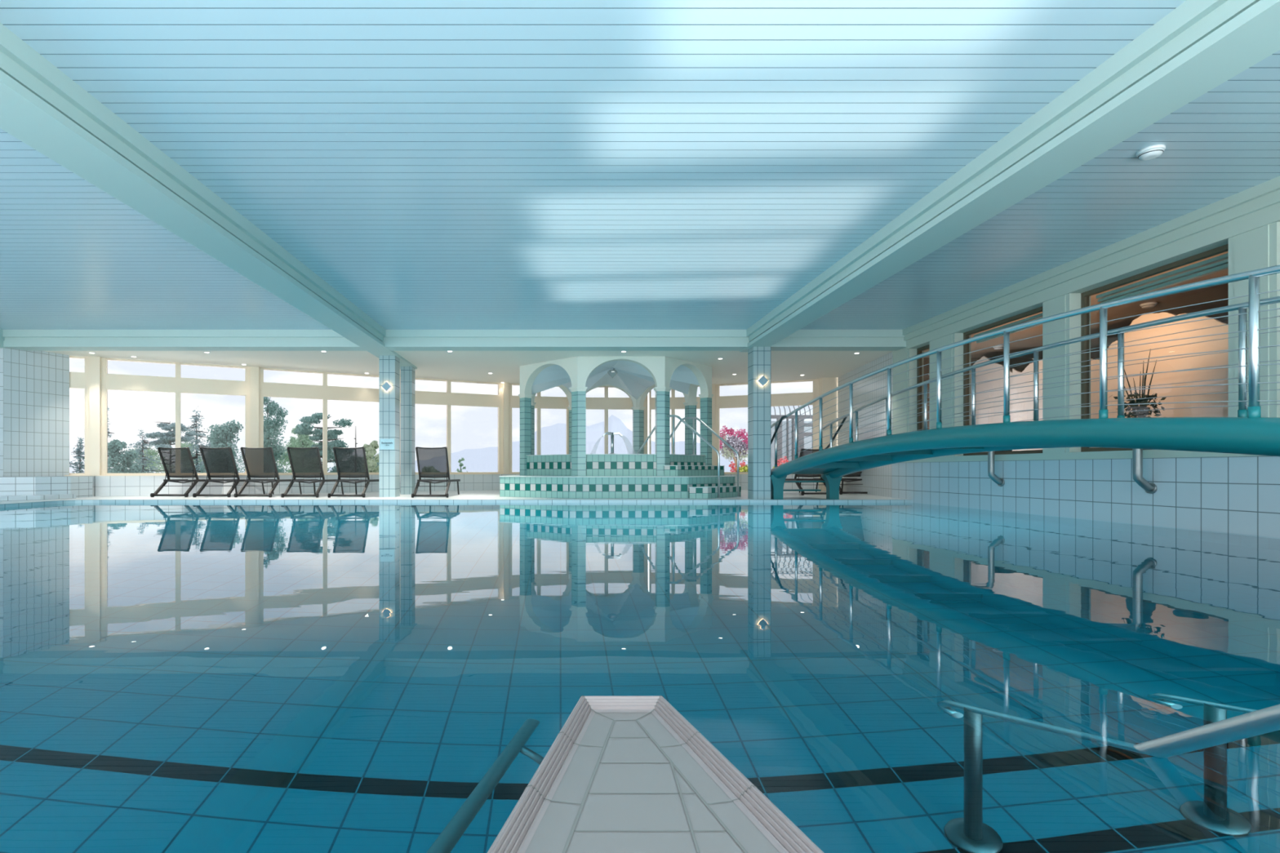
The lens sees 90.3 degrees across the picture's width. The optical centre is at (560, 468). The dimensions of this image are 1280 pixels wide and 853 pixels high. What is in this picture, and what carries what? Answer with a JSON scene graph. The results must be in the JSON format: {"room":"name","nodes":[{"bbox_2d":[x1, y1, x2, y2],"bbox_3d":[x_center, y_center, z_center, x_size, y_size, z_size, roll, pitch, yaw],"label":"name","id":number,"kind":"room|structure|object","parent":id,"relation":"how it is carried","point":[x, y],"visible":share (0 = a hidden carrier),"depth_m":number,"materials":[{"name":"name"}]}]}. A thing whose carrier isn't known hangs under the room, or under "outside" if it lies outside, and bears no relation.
{"room":"indoor swimming pool","nodes":[
{"label":"indoor swimming pool","id":0,"kind":"room"},
{"bbox_2d":[0,346,69,476],"bbox_3d":[-11.453,-0.975,7.898,1.682,3.050,9.654,0,0,12],"label":"wall","id":1,"kind":"structure","parent":0,"point":[34,385],"depth_m":11.84,"materials":[{"name":"white tile"}]},
{"bbox_2d":[0,328,4,348],"bbox_3d":[-10.810,-2.334,10.270,1.580,0.329,2.540,0,0,0],"label":"crown molding","id":2,"kind":"structure","parent":1,"relation":"attached to","point":[2,339],"depth_m":11.32,"materials":[{"name":"grey paint"}]},
{"bbox_2d":[64,475,96,496],"bbox_3d":[-9.702,0.349,12.481,0.960,0.442,0.280,0,0,-20],"label":"wall","id":3,"kind":"structure","parent":0,"point":[93,477],"depth_m":12.53,"materials":[{"name":"tile"}]},
{"bbox_2d":[69,355,85,475],"bbox_3d":[-9.707,-1.050,12.495,0.600,2.360,0.110,0,0,-20],"label":"window","id":4,"kind":"structure","parent":3,"relation":"in","point":[77,363],"depth_m":12.54,"materials":[{"name":"clear glass"}]},
{"bbox_2d":[85,355,105,475],"bbox_3d":[-9.293,-1.050,12.623,0.320,2.360,0.220,0,0,-25],"label":"window post","id":5,"kind":"object","parent":3,"relation":"on","point":[95,366],"visible":0.88,"depth_m":12.54,"materials":[{"name":"beige paint"}]},
{"bbox_2d":[91,474,378,496],"bbox_3d":[-6.680,0.349,13.958,5.968,0.442,0.371,0,0,-26],"label":"wall","id":6,"kind":"structure","parent":0,"point":[104,485],"depth_m":13.39,"materials":[{"name":"tile"}]},
{"bbox_2d":[105,357,246,475],"bbox_3d":[-8.023,-1.050,13.271,2.591,2.360,0.110,0,0,-26],"label":"window","id":7,"kind":"structure","parent":6,"relation":"in","point":[150,406],"depth_m":13.18,"materials":[{"name":"clear glass"}]},
{"bbox_2d":[246,366,262,474],"bbox_3d":[-6.730,-1.050,13.873,0.320,2.360,0.220,0,0,-27],"label":"window post","id":8,"kind":"object","parent":6,"relation":"on","point":[254,374],"visible":0.62,"depth_m":13.79,"materials":[{"name":"beige paint"}]},
{"bbox_2d":[262,368,378,474],"bbox_3d":[-5.407,-1.050,14.596,2.754,2.360,0.110,0,0,-28],"label":"window","id":9,"kind":"structure","parent":6,"relation":"in","point":[323,411],"depth_m":14.52,"materials":[{"name":"clear glass"}]},
{"bbox_2d":[0,489,906,504],"bbox_3d":[-2.200,0.550,8.175,18.800,0.001,18.350,0,0,0],"label":"floor","id":10,"kind":"structure","parent":0,"point":[487,494],"depth_m":12.39,"materials":[{"name":"tile"}]},
{"bbox_2d":[0,475,92,501],"bbox_3d":[-10.260,0.347,11.103,3.127,0.405,1.548,0,0,-28],"label":"tiled bench","id":11,"kind":"object","parent":10,"relation":"on","point":[54,487],"visible":1,"depth_m":11.37,"materials":[{"name":"tile"}]},
{"bbox_2d":[150,447,204,497],"bbox_3d":[-7.531,0.068,12.943,0.690,0.972,1.665,0,0,0],"label":"sun lounger","id":12,"kind":"object","parent":10,"relation":"on","point":[176,462],"visible":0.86,"depth_m":12.43,"materials":[{"name":"black fabric"}]},
{"bbox_2d":[192,447,265,497],"bbox_3d":[-6.685,0.068,12.893,0.690,0.972,1.665,0,0,0],"label":"sun lounger","id":13,"kind":"object","parent":10,"relation":"on","point":[218,462],"visible":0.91,"depth_m":12.38,"materials":[{"name":"black fabric"}]},
{"bbox_2d":[234,447,302,497],"bbox_3d":[-5.870,0.068,12.842,0.690,0.972,1.665,0,0,0],"label":"sun lounger","id":14,"kind":"object","parent":10,"relation":"on","point":[258,462],"visible":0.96,"depth_m":12.34,"materials":[{"name":"black fabric"}]},
{"bbox_2d":[280,447,343,497],"bbox_3d":[-4.955,0.068,12.793,0.690,0.972,1.665,0,0,0],"label":"sun lounger","id":15,"kind":"object","parent":10,"relation":"on","point":[305,462],"visible":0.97,"depth_m":12.28,"materials":[{"name":"black fabric"}]},
{"bbox_2d":[327,447,378,497],"bbox_3d":[-4.069,0.068,12.793,0.690,0.972,1.665,0,0,0],"label":"sun lounger","id":16,"kind":"object","parent":10,"relation":"on","point":[351,462],"visible":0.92,"depth_m":12.28,"materials":[{"name":"black fabric"}]},
{"bbox_2d":[378,355,399,497],"bbox_3d":[-3.353,-0.819,12.375,0.309,2.737,0.350,0,0,0],"label":"column","id":17,"kind":"structure","parent":10,"relation":"on","point":[388,366],"depth_m":12.20,"materials":[{"name":"tile"}]},
{"bbox_2d":[381,381,391,391],"bbox_3d":[-3.352,-1.582,12.176,0.206,0.206,0.052,0,0,0],"label":"wall lamp","id":18,"kind":"object","parent":17,"relation":"attached to","point":[386,386],"visible":1,"depth_m":12.15,"materials":[{"name":"blue"}]},
{"bbox_2d":[380,439,394,449],"bbox_3d":[-3.353,-0.473,12.196,0.270,0.205,0.010,0,0,0],"label":"sign","id":19,"kind":"object","parent":17,"relation":"attached to","point":[385,444],"visible":1,"depth_m":12.19,"materials":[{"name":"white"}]},
{"bbox_2d":[400,366,415,494],"bbox_3d":[-3.301,-0.819,13.650,0.241,2.737,0.300,0,0,0],"label":"column","id":20,"kind":"structure","parent":10,"relation":"on","point":[407,373],"depth_m":13.50,"materials":[{"name":"tile"}]},
{"bbox_2d":[411,446,460,497],"bbox_3d":[-2.473,0.068,12.742,0.690,0.972,1.665,0,0,0],"label":"sun lounger","id":21,"kind":"object","parent":10,"relation":"on","point":[432,462],"visible":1,"depth_m":12.24,"materials":[{"name":"black fabric"}]},
{"bbox_2d":[498,355,741,498],"bbox_3d":[1.210,-0.890,14.136,4.849,2.880,5.146,0,0,0],"label":"pavilion","id":22,"kind":"object","parent":10,"relation":"on","point":[576,474],"visible":1,"depth_m":12.56,"materials":[{"name":"tile"}]},
{"bbox_2d":[602,431,622,453],"bbox_3d":[1.180,-0.528,14.390,1.090,0.603,0.295,0,0,0],"label":"spout","id":23,"kind":"object","parent":22,"relation":"on","point":[611,433],"visible":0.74,"depth_m":14.35,"materials":[{"name":"silver metal"}]},
{"bbox_2d":[636,414,719,497],"bbox_3d":[2.223,-0.258,12.467,2.105,1.616,0.090,0,0,44],"label":"handrail","id":24,"kind":"object","parent":10,"relation":"on","point":[668,415],"visible":0.83,"depth_m":12.16,"materials":[{"name":"silver metal"}]},
{"bbox_2d":[670,417,740,497],"bbox_3d":[2.728,-0.258,12.987,2.105,1.616,0.090,0,0,44],"label":"handrail","id":25,"kind":"object","parent":10,"relation":"on","point":[685,418],"visible":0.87,"depth_m":12.72,"materials":[{"name":"silver metal"}]},
{"bbox_2d":[747,346,770,499],"bbox_3d":[3.607,-0.819,11.460,0.318,2.737,0.320,0,0,0],"label":"column","id":26,"kind":"structure","parent":10,"relation":"on","point":[758,357],"depth_m":11.30,"materials":[{"name":"tile"}]},
{"bbox_2d":[756,375,768,386],"bbox_3d":[3.608,-1.566,11.276,0.206,0.206,0.052,0,0,0],"label":"wall lamp","id":27,"kind":"object","parent":26,"relation":"attached to","point":[762,380],"visible":1,"depth_m":11.25,"materials":[{"name":"blue"}]},
{"bbox_2d":[785,448,826,495],"bbox_3d":[5.248,0.068,13.791,0.690,0.972,1.665,0,0,-4],"label":"sun lounger","id":28,"kind":"object","parent":10,"relation":"on","point":[808,451],"visible":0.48,"depth_m":13.26,"materials":[{"name":"brown metal"}]},
{"bbox_2d":[818,377,837,491],"bbox_3d":[6.650,-0.840,15.680,0.500,2.780,0.440,0,0,0],"label":"post","id":29,"kind":"object","parent":10,"relation":"on","point":[825,384],"visible":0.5,"depth_m":15.46,"materials":[{"name":"beige paint"}]},
{"bbox_2d":[815,471,867,494],"bbox_3d":[6.310,0.068,14.192,0.690,0.972,1.665,0,0,2],"label":"sun lounger","id":30,"kind":"object","parent":10,"relation":"on","point":[857,473],"visible":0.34,"depth_m":13.77,"materials":[{"name":"brown metal"}]},
{"bbox_2d":[770,264,1279,499],"bbox_3d":[4.400,-0.348,6.570,1.320,1.796,11.175,0,0,0],"label":"footbridge","id":31,"kind":"object","parent":10,"relation":"on","point":[1249,433],"visible":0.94,"depth_m":5.08,"materials":[{"name":"teal metal"}]},
{"bbox_2d":[400,473,506,491],"bbox_3d":[-2.756,0.349,15.882,2.983,0.442,0.280,0,0,-25],"label":"wall","id":32,"kind":"structure","parent":0,"point":[468,482],"depth_m":15.95,"materials":[{"name":"tile"}]},
{"bbox_2d":[400,377,501,474],"bbox_3d":[-2.762,-1.050,15.895,2.623,2.360,0.110,0,0,-25],"label":"window","id":33,"kind":"structure","parent":32,"relation":"in","point":[463,417],"depth_m":16.00,"materials":[{"name":"clear glass"}]},
{"bbox_2d":[500,382,510,473],"bbox_3d":[-1.443,-1.050,16.472,0.260,2.360,0.220,0,0,-21],"label":"window post","id":34,"kind":"object","parent":32,"relation":"on","point":[504,387],"visible":0.88,"depth_m":16.39,"materials":[{"name":"beige paint"}]},
{"bbox_2d":[44,349,929,384],"bbox_3d":[-2.150,-2.230,14.545,18.900,0.001,5.710,0,0,0],"label":"ceiling","id":35,"kind":"structure","parent":0,"point":[466,366],"depth_m":12.90,"materials":[{"name":"beige paint"}]},
{"bbox_2d":[506,473,519,475],"bbox_3d":[-0.554,0.349,16.706,1.945,0.442,0.280,0,0,-14],"label":"wall","id":36,"kind":"structure","parent":0,"point":[507,473],"depth_m":16.41,"materials":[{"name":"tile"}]},
{"bbox_2d":[510,383,568,473],"bbox_3d":[-0.558,-1.050,16.720,1.585,2.360,0.110,0,0,-14],"label":"window","id":37,"kind":"structure","parent":36,"relation":"in","point":[551,410],"depth_m":16.75,"materials":[{"name":"clear glass"}]},
{"bbox_2d":[0,502,1279,852],"bbox_3d":[-1.205,0.600,5.100,14.890,0.001,12.200,0,0,0],"label":"water","id":38,"kind":"object","parent":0,"point":[175,677],"visible":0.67,"depth_m":1.96,"materials":[{"name":"blue liquid"}]},
{"bbox_2d":[0,0,1279,329],"bbox_3d":[-2.530,-2.530,1.820,18.140,0.060,19.640,0,0,0],"label":"ceiling","id":39,"kind":"structure","parent":0,"point":[437,164],"depth_m":4.91,"materials":[{"name":"blue paint"}]},
{"bbox_2d":[0,22,417,369],"bbox_3d":[-3.370,-2.344,2.950,0.460,0.313,21.900,0,0,0],"label":"ceiling beam","id":40,"kind":"structure","parent":39,"relation":"attached to","point":[42,107],"depth_m":4.95,"materials":[{"name":"grey paint"}]},
{"bbox_2d":[2,329,906,351],"bbox_3d":[-1.980,-2.346,11.540,16.440,0.308,0.400,0,0,0],"label":"ceiling beam","id":41,"kind":"structure","parent":39,"relation":"attached to","point":[23,340],"depth_m":11.35,"materials":[{"name":"grey paint"}]},
{"bbox_2d":[739,0,1279,351],"bbox_3d":[3.547,-2.344,1.920,0.415,0.313,19.840,0,0,0],"label":"ceiling beam","id":42,"kind":"structure","parent":39,"relation":"attached to","point":[1199,46],"depth_m":4.28,"materials":[{"name":"grey paint"}]},
{"bbox_2d":[1135,144,1165,160],"bbox_3d":[4.628,-2.470,4.951,0.172,0.060,0.172,0,0,0],"label":"smoke detector","id":43,"kind":"object","parent":39,"relation":"attached to","point":[1152,152],"visible":1,"depth_m":4.91,"materials":[{"name":"white plastic"}]},
{"bbox_2d":[724,473,818,489],"bbox_3d":[5.257,0.349,16.257,2.761,0.442,0.280,0,0,23],"label":"wall","id":44,"kind":"structure","parent":0,"point":[743,477],"depth_m":15.94,"materials":[{"name":"tile"}]},
{"bbox_2d":[716,379,814,473],"bbox_3d":[5.263,-1.050,16.270,2.401,2.360,0.110,0,0,23],"label":"window","id":45,"kind":"structure","parent":44,"relation":"in","point":[786,397],"depth_m":16.18,"materials":[{"name":"clear glass"}]},
{"bbox_2d":[813,378,818,449],"bbox_3d":[6.475,-1.050,15.722,0.320,2.360,0.220,0,0,23],"label":"window post","id":46,"kind":"object","parent":44,"relation":"on","point":[815,381],"visible":0.28,"depth_m":15.66,"materials":[{"name":"beige paint"}]},
{"bbox_2d":[837,351,1279,537],"bbox_3d":[6.281,-0.755,3.730,0.458,2.950,23.456,0,0,1],"label":"wall","id":47,"kind":"structure","parent":0,"point":[1236,495],"depth_m":7.50,"materials":[{"name":"white tile"}]},
{"bbox_2d":[893,348,924,434],"bbox_3d":[6.366,-1.175,11.580,0.268,1.950,0.560,0,0,0],"label":"wall pier","id":48,"kind":"object","parent":47,"relation":"on","point":[904,354],"visible":0.52,"depth_m":11.40,"materials":[{"name":"grey paint"}]},
{"bbox_2d":[892,347,929,354],"bbox_3d":[6.440,-2.190,11.620,0.400,0.080,0.520,0,0,0],"label":"lintel","id":49,"kind":"object","parent":48,"relation":"on","point":[904,348],"visible":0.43,"depth_m":11.61,"materials":[{"name":"grey paint"}]},
{"bbox_2d":[916,344,929,431],"bbox_3d":[6.410,-1.175,10.990,0.060,1.950,0.620,0,0,0],"label":"window","id":50,"kind":"structure","parent":47,"relation":"in","point":[919,350],"depth_m":11.25,"materials":[{"name":"brown metal"}]},
{"bbox_2d":[929,333,970,456],"bbox_3d":[6.366,-1.175,10.340,0.268,1.950,0.680,0,0,0],"label":"wall pier","id":51,"kind":"object","parent":47,"relation":"on","point":[955,337],"visible":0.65,"depth_m":10.11,"materials":[{"name":"grey paint"}]},
{"bbox_2d":[987,451,1004,486],"bbox_3d":[6.024,-0.129,8.927,0.468,0.766,0.300,0,0,0],"label":"spout","id":52,"kind":"object","parent":47,"relation":"attached to","point":[1000,482],"visible":0.66,"depth_m":8.89,"materials":[{"name":"silver metal"}]},
{"bbox_2d":[963,306,1042,455],"bbox_3d":[6.480,-1.175,9.085,0.200,1.950,1.830,0,0,0],"label":"window","id":53,"kind":"structure","parent":47,"relation":"in","point":[966,335],"depth_m":9.46,"materials":[{"name":"brown metal"}]},
{"bbox_2d":[1042,293,1090,453],"bbox_3d":[6.366,-1.175,7.955,0.268,1.950,0.430,0,0,0],"label":"wall pier","id":54,"kind":"object","parent":47,"relation":"on","point":[1071,301],"visible":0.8,"depth_m":7.84,"materials":[{"name":"grey paint"}]},
{"bbox_2d":[900,449,1271,462],"bbox_3d":[6.364,-0.156,1.930,0.272,0.088,19.860,0,0,0],"label":"sill","id":55,"kind":"structure","parent":47,"relation":"attached to","point":[1146,453],"depth_m":7.50,"materials":[{"name":"tile"}]},
{"bbox_2d":[902,176,1279,349],"bbox_3d":[6.320,-2.325,1.680,0.360,0.350,19.360,0,0,0],"label":"ceiling beam","id":56,"kind":"structure","parent":47,"relation":"attached to","point":[1209,227],"depth_m":6.94,"materials":[{"name":"grey paint"}]},
{"bbox_2d":[1132,448,1156,493],"bbox_3d":[6.024,-0.123,6.662,0.468,0.778,0.300,0,0,0],"label":"spout","id":57,"kind":"object","parent":47,"relation":"attached to","point":[1137,454],"visible":0.68,"depth_m":6.63,"materials":[{"name":"silver metal"}]},
{"bbox_2d":[1080,244,1228,452],"bbox_3d":[6.480,-1.175,6.820,0.200,1.950,1.840,0,0,0],"label":"window","id":58,"kind":"structure","parent":47,"relation":"in","point":[1196,273],"depth_m":7.02,"materials":[{"name":"brown metal"}]},
{"bbox_2d":[1228,222,1279,417],"bbox_3d":[6.366,-1.175,5.700,0.268,1.950,0.400,0,0,0],"label":"wall pier","id":59,"kind":"object","parent":47,"relation":"on","point":[1258,248],"visible":0.48,"depth_m":5.61,"materials":[{"name":"grey paint"}]},
{"bbox_2d":[924,319,1228,429],"bbox_3d":[8.800,-1.300,8.300,4.600,2.400,11.600,0,0,0],"label":"wall","id":60,"kind":"structure","parent":0,"point":[1094,355],"depth_m":14.00,"materials":[{"name":"brown"}]},
{"bbox_2d":[925,251,1228,357],"bbox_3d":[8.750,-2.480,8.300,4.500,0.040,11.400,0,0,0],"label":"ceiling","id":61,"kind":"structure","parent":0,"point":[1217,292],"depth_m":9.92,"materials":[{"name":"beige"}]},
{"bbox_2d":[992,345,1003,349],"bbox_3d":[8.798,-2.430,12.677,0.198,0.060,0.198,0,0,0],"label":"smoke detector","id":62,"kind":"object","parent":61,"relation":"attached to","point":[999,347],"visible":0.84,"depth_m":12.62,"materials":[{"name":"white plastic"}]},
{"bbox_2d":[1139,302,1157,308],"bbox_3d":[8.768,-2.430,9.411,0.198,0.060,0.198,0,0,0],"label":"recessed light","id":63,"kind":"object","parent":61,"relation":"attached to","point":[1150,304],"visible":1,"depth_m":9.36,"materials":[{"name":"white plastic"}]},
{"label":"floor","id":64,"kind":"structure","parent":0,"visible":0},
{"bbox_2d":[487,695,823,852],"bbox_3d":[0.098,1.156,0.175,1.477,1.208,2.751,0,0,0],"label":"divider","id":65,"kind":"object","parent":64,"relation":"on","point":[621,774],"visible":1,"depth_m":1.10,"materials":[{"name":"grey tile"}]},
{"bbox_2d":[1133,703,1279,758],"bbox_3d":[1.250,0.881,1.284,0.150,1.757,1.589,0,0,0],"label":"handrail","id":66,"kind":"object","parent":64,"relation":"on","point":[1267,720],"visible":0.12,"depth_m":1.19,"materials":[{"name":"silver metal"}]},
{"label":"floor","id":67,"kind":"structure","parent":0,"visible":0},
{"bbox_2d":[970,355,1012,452],"bbox_3d":[8.915,-1.234,13.189,0.030,2.268,1.581,0,0,0],"label":"screen","id":68,"kind":"object","parent":67,"relation":"on","point":[996,384],"visible":0.34,"depth_m":13.09,"materials":[{"name":"beige"}]},
{"bbox_2d":[1012,360,1042,450],"bbox_3d":[8.615,-1.031,11.221,0.030,1.862,1.586,0,0,0],"label":"screen","id":69,"kind":"object","parent":67,"relation":"on","point":[1024,415],"visible":0.27,"depth_m":11.67,"materials":[{"name":"beige"}]},
{"bbox_2d":[1090,358,1099,448],"bbox_3d":[8.415,-0.927,9.936,0.030,1.654,0.546,0,0,0],"label":"screen","id":70,"kind":"object","parent":67,"relation":"on","point":[1095,386],"visible":0.14,"depth_m":9.92,"materials":[{"name":"beige"}]},
{"bbox_2d":[1110,348,1165,417],"bbox_3d":[6.675,-0.727,7.289,0.451,1.253,0.501,0,0,0],"label":"potted plant","id":71,"kind":"object","parent":67,"relation":"on","point":[1142,414],"visible":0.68,"depth_m":7.24,"materials":[{"name":"green plant"}]},
{"bbox_2d":[1107,311,1228,417],"bbox_3d":[8.215,-1.143,8.197,0.030,2.085,2.624,0,0,0],"label":"screen","id":72,"kind":"object","parent":67,"relation":"on","point":[1222,358],"visible":0.36,"depth_m":8.40,"materials":[{"name":"beige"}]},
{"bbox_3d":[1.300,0.349,16.980,2.041,0.442,0.385,0,0,0],"label":"wall","id":73,"kind":"structure","parent":0,"visible":0},
{"bbox_2d":[586,386,632,453],"bbox_3d":[1.299,-1.050,16.995,1.669,2.360,0.110,0,0,-3],"label":"window","id":74,"kind":"structure","parent":73,"relation":"in","point":[608,409],"depth_m":16.99,"materials":[{"name":"clear glass"}]},
{"bbox_2d":[643,394,648,453],"bbox_3d":[2.263,-1.050,17.021,0.186,2.360,0.226,0,0,0],"label":"window post","id":75,"kind":"object","parent":73,"relation":"on","point":[646,402],"visible":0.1,"depth_m":16.91,"materials":[{"name":"beige paint"}]},
{"bbox_3d":[3.149,0.349,16.905,1.918,0.442,0.541,0,0,0],"label":"wall","id":76,"kind":"structure","parent":0,"visible":0},
{"bbox_2d":[648,385,700,454],"bbox_3d":[3.151,-1.050,16.920,1.537,2.360,0.110,0,0,8],"label":"window","id":77,"kind":"structure","parent":76,"relation":"in","point":[677,398],"depth_m":16.92,"materials":[{"name":"clear glass"}]},
{"bbox_2d":[711,384,717,465],"bbox_3d":[4.033,-1.050,16.771,0.260,2.360,0.220,0,0,17],"label":"window post","id":78,"kind":"object","parent":76,"relation":"on","point":[714,387],"visible":0.33,"depth_m":16.67,"materials":[{"name":"beige paint"}]},
{"bbox_3d":[-1.205,1.240,5.100,14.890,1.040,12.200,0,0,0],"label":"wall","id":79,"kind":"structure","parent":0,"visible":0},
{"bbox_2d":[0,499,912,507],"bbox_3d":[-1.205,0.635,5.100,14.890,0.170,12.200,0,0,0],"label":"pool edge","id":80,"kind":"structure","parent":79,"relation":"on","point":[80,500],"depth_m":11.20,"materials":[{"name":"tile"}]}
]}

